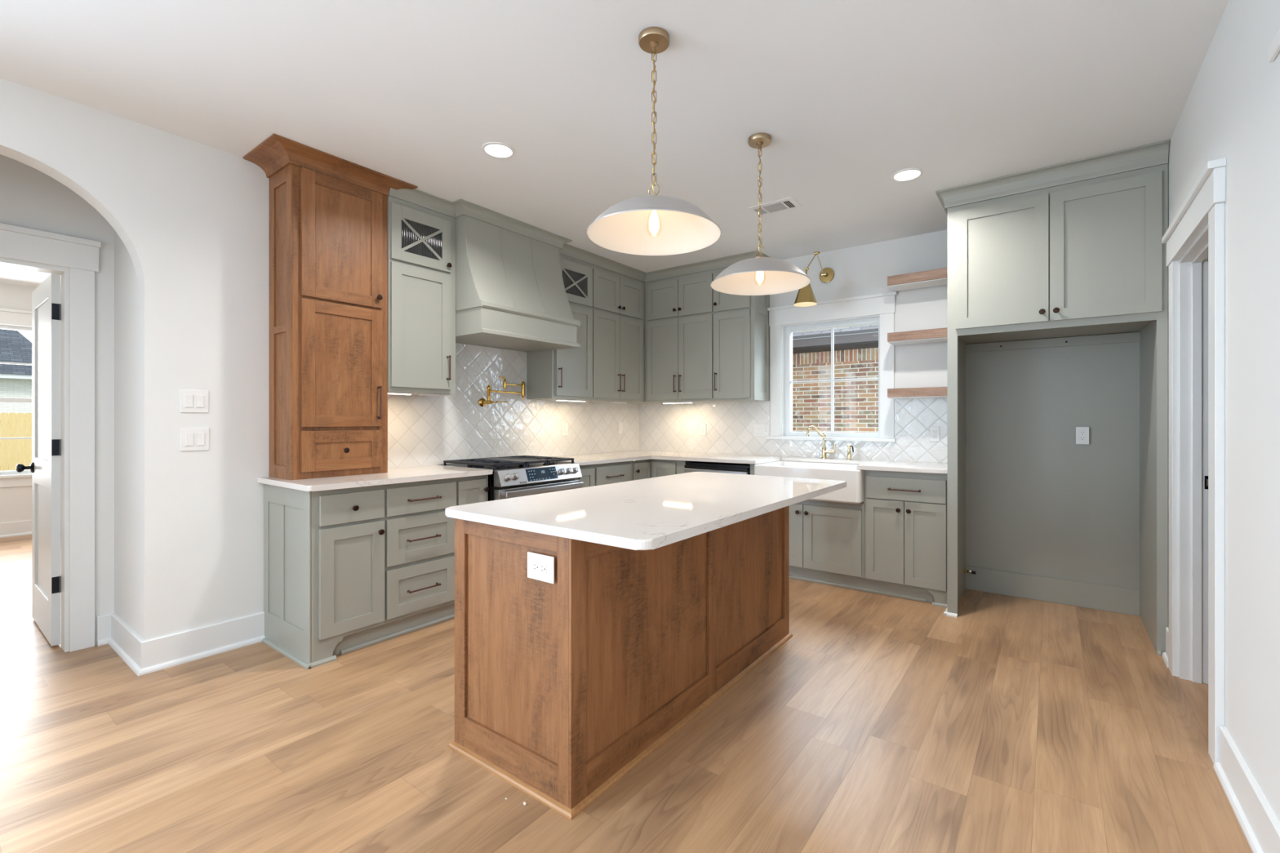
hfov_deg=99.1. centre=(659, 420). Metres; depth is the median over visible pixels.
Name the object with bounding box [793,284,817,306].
lampshade
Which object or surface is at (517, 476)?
gas range
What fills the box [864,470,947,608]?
base cabinet
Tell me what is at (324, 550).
base cabinet
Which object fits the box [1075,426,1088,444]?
outlet
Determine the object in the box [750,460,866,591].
base cabinet
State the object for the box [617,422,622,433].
switch plate
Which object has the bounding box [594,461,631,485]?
base cabinet
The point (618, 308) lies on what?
upper cabinet
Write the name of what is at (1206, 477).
strike plate
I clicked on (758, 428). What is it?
switch plate
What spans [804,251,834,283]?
wall sconce
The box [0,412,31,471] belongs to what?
fence
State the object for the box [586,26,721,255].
pendant light
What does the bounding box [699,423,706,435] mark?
outlet
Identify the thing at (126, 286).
wall
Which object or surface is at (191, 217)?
wall
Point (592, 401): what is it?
under-cabinet light
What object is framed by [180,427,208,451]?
switch plate
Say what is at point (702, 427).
receptacle
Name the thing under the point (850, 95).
ceiling
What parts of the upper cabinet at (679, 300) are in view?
door, door, crown molding, handle, door, door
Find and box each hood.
[452,199,580,352]
[455,333,570,351]
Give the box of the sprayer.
[846,444,853,460]
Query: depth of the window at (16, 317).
5.97 m
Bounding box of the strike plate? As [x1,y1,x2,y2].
[1204,475,1208,488]
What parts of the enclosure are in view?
shoe molding, panel, door, knob, baseboard, crown molding, panel, knob, door, panel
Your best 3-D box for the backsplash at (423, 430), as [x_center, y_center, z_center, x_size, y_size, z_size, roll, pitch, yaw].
[-1.090,-0.131,4.795,0.010,0.917,2.952,0,0,36]
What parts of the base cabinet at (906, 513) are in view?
door, handle, drawer, shoe molding, door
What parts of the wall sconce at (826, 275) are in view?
arm, arm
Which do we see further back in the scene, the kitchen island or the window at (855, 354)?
the window at (855, 354)
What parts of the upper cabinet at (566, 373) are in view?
handle, door, glass pane, door, crown molding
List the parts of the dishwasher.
door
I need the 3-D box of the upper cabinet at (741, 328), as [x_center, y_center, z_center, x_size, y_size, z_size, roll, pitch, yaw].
[0.773,-0.831,5.044,0.484,1.297,0.388,0,0,36]
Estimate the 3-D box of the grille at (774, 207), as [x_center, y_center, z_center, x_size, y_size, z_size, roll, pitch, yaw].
[0.802,-1.476,3.786,0.134,0.002,0.126,0,0,36]
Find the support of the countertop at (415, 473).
on the base cabinet at (420, 537)
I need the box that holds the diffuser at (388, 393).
[387,393,411,395]
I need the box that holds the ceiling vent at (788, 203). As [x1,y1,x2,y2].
[748,196,802,216]
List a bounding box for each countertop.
[257,465,493,491]
[444,471,846,550]
[551,450,947,474]
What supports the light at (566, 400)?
attached to the upper cabinet at (566, 373)
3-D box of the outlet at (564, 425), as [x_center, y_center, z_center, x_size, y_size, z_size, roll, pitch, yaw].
[-0.880,0.083,5.070,0.009,0.118,0.072,0,0,36]
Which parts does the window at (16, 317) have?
frame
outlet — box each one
[527,551,554,583]
[561,422,568,435]
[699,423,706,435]
[929,426,939,441]
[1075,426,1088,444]
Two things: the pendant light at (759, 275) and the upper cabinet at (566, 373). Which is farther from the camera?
the upper cabinet at (566, 373)
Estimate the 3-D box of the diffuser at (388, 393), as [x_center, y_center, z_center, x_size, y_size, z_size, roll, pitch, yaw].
[-1.680,-0.170,3.511,0.026,0.005,0.157,0,0,36]
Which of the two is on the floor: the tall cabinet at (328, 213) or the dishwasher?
the dishwasher
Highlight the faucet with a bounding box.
[806,426,835,458]
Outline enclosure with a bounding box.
[935,139,1169,656]
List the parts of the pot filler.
lever, spout, arm, arm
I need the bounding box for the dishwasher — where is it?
[684,461,750,475]
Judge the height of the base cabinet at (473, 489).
0.905 m
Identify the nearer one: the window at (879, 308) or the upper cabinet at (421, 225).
the upper cabinet at (421, 225)
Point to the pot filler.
(482, 402)
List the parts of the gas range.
burner, burner, knob, knob, control panel, oven door, handle, burner, knob, knob, knob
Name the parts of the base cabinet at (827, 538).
door, shoe molding, door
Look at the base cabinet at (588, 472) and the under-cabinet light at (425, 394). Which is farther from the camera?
the base cabinet at (588, 472)
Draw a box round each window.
[0,307,61,487]
[766,291,897,441]
[792,324,878,432]
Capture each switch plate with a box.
[179,389,208,413]
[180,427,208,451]
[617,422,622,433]
[753,423,764,436]
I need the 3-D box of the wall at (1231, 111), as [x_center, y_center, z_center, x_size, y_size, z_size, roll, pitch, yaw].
[0.562,-0.109,-0.202,0.140,2.743,9.150,0,0,36]
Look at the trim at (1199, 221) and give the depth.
2.61 m
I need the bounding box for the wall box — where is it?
[1268,28,1279,62]
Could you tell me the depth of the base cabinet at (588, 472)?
4.44 m
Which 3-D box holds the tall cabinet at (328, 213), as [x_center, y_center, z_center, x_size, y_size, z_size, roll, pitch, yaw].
[-1.936,-0.576,3.257,0.432,1.807,0.786,0,0,36]
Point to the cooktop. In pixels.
(518, 466)
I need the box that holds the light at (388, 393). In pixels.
[387,391,412,395]
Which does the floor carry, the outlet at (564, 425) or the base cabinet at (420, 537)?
the base cabinet at (420, 537)
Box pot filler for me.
[478,376,524,406]
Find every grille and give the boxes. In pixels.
[754,208,767,214]
[762,202,787,213]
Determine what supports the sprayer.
on the countertop at (620, 456)
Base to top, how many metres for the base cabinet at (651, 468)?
0.905 m
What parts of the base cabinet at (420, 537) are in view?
shoe molding, drawer, drawer, drawer, handle, handle, handle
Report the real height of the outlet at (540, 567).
0.088 m
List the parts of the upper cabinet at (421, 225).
door, door, glass pane, crown molding, handle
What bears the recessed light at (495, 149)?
in the ceiling
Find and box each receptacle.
[532,561,546,574]
[701,426,704,432]
[932,430,937,438]
[1079,430,1085,440]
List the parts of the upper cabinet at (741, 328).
door, door, crown molding, panel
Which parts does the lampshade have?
lamp shade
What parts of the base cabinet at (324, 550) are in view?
panel, shoe molding, door, drawer, knob, knob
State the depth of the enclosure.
3.54 m
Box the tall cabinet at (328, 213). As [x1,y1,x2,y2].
[243,133,417,479]
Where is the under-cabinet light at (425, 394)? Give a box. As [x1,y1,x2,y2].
[412,393,449,395]
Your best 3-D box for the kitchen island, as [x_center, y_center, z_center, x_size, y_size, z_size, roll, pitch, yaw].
[-0.019,0.814,2.649,0.662,0.898,1.809,0,0,36]
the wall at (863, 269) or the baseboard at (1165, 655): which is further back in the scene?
the wall at (863, 269)
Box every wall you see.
[0,77,630,640]
[0,154,114,645]
[0,283,61,523]
[114,230,137,634]
[657,229,947,464]
[1168,0,1279,822]
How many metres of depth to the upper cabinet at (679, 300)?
5.28 m
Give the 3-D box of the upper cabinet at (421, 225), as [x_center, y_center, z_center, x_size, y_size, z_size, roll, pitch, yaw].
[-1.660,-0.831,3.677,0.388,1.297,0.472,0,0,36]
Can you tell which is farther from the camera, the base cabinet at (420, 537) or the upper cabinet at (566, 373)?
the upper cabinet at (566, 373)
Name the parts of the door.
knob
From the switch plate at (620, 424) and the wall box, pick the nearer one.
the wall box
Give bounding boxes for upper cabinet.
[387,187,456,395]
[526,243,597,400]
[586,254,645,403]
[630,259,720,404]
[710,250,769,401]
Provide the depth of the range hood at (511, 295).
3.96 m
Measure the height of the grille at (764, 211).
0.002 m
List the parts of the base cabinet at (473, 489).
door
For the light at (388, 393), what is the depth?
3.50 m
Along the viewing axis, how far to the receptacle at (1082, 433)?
3.68 m
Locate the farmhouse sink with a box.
[754,460,863,503]
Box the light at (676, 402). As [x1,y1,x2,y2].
[662,401,693,404]
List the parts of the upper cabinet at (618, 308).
door, door, crown molding, handle, handle, door, door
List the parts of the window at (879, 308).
sill, frame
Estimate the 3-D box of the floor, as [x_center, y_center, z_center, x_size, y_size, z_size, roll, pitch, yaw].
[-2.655,1.302,2.115,12.600,0.080,9.450,0,0,36]
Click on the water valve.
(969, 571)
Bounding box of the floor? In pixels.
[0,531,1252,852]
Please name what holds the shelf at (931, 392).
attached to the wall at (863, 269)
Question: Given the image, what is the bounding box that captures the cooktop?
[455,462,563,472]
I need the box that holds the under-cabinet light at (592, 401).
[591,400,626,403]
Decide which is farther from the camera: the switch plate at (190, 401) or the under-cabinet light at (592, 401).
the under-cabinet light at (592, 401)
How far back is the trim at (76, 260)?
2.99 m
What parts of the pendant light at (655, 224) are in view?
cord, lamp shade, chain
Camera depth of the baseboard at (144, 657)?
2.91 m
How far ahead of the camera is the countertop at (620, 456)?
4.63 m
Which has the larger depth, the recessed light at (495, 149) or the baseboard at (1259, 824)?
the recessed light at (495, 149)
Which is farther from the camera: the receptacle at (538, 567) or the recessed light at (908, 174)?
the recessed light at (908, 174)
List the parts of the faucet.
spout, lever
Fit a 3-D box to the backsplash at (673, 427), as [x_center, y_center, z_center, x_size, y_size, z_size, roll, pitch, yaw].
[1.045,0.070,5.083,3.137,0.515,0.010,0,0,36]
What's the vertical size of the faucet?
0.282 m
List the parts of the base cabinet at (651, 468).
door, door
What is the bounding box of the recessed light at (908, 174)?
[891,168,923,181]
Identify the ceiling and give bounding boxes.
[0,0,1228,290]
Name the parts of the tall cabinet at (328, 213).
panel, crown molding, drawer, door, door, knob, handle, knob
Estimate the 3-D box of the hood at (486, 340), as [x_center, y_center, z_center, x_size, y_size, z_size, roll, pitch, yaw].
[-1.178,-0.604,4.175,0.589,0.024,0.856,0,0,36]
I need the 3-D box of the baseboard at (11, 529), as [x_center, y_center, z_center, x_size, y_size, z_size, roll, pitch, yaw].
[-7.087,1.183,5.861,0.030,0.160,3.050,0,0,36]
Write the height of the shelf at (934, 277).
0.077 m
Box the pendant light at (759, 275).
[710,132,810,295]
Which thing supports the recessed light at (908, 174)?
in the ceiling
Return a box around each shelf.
[887,267,947,291]
[887,327,947,345]
[887,386,947,399]
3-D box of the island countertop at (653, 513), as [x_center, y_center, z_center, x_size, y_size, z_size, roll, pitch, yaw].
[0.103,0.349,2.548,0.980,0.030,1.848,0,0,36]
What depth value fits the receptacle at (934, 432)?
4.27 m
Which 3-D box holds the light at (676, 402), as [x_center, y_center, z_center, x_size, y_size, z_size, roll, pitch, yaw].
[0.174,-0.174,5.377,0.340,0.014,0.032,0,0,36]
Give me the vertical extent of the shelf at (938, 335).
0.074 m
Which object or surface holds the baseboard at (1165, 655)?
attached to the wall at (1231, 111)
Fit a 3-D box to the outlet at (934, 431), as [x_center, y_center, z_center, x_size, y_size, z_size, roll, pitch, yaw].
[2.153,0.107,4.273,0.072,0.118,0.009,0,0,36]
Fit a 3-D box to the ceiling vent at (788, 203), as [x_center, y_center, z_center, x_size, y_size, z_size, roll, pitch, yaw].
[0.802,-1.478,3.785,0.314,0.006,0.200,0,0,36]
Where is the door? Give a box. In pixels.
[16,273,61,646]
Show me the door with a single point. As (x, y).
(45, 466)
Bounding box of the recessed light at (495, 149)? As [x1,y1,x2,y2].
[481,142,515,158]
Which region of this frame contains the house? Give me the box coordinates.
[0,328,31,465]
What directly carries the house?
on the lawn
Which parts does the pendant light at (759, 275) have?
cord, chain, lamp shade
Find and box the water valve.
[963,568,975,575]
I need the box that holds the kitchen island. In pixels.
[448,505,792,820]
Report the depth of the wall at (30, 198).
3.07 m
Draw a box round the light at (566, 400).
[555,399,586,401]
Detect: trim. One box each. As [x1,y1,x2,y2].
[0,222,101,652]
[1161,157,1226,764]
[1191,243,1208,684]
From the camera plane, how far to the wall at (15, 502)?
5.96 m
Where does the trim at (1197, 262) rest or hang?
attached to the wall at (1231, 111)
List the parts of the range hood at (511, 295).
crown molding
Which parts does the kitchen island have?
panel, shoe molding, panel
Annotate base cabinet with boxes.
[262,484,384,669]
[380,477,456,641]
[451,475,488,617]
[574,464,595,488]
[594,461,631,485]
[630,458,692,480]
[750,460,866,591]
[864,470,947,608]
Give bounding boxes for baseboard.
[0,516,61,537]
[97,611,265,675]
[1161,626,1168,667]
[1213,725,1279,852]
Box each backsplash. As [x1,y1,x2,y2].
[387,342,639,468]
[639,397,947,462]
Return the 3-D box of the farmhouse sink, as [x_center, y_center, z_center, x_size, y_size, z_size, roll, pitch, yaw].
[1.264,0.482,4.407,0.848,0.246,0.560,0,0,36]
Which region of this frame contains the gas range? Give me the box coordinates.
[443,455,583,501]

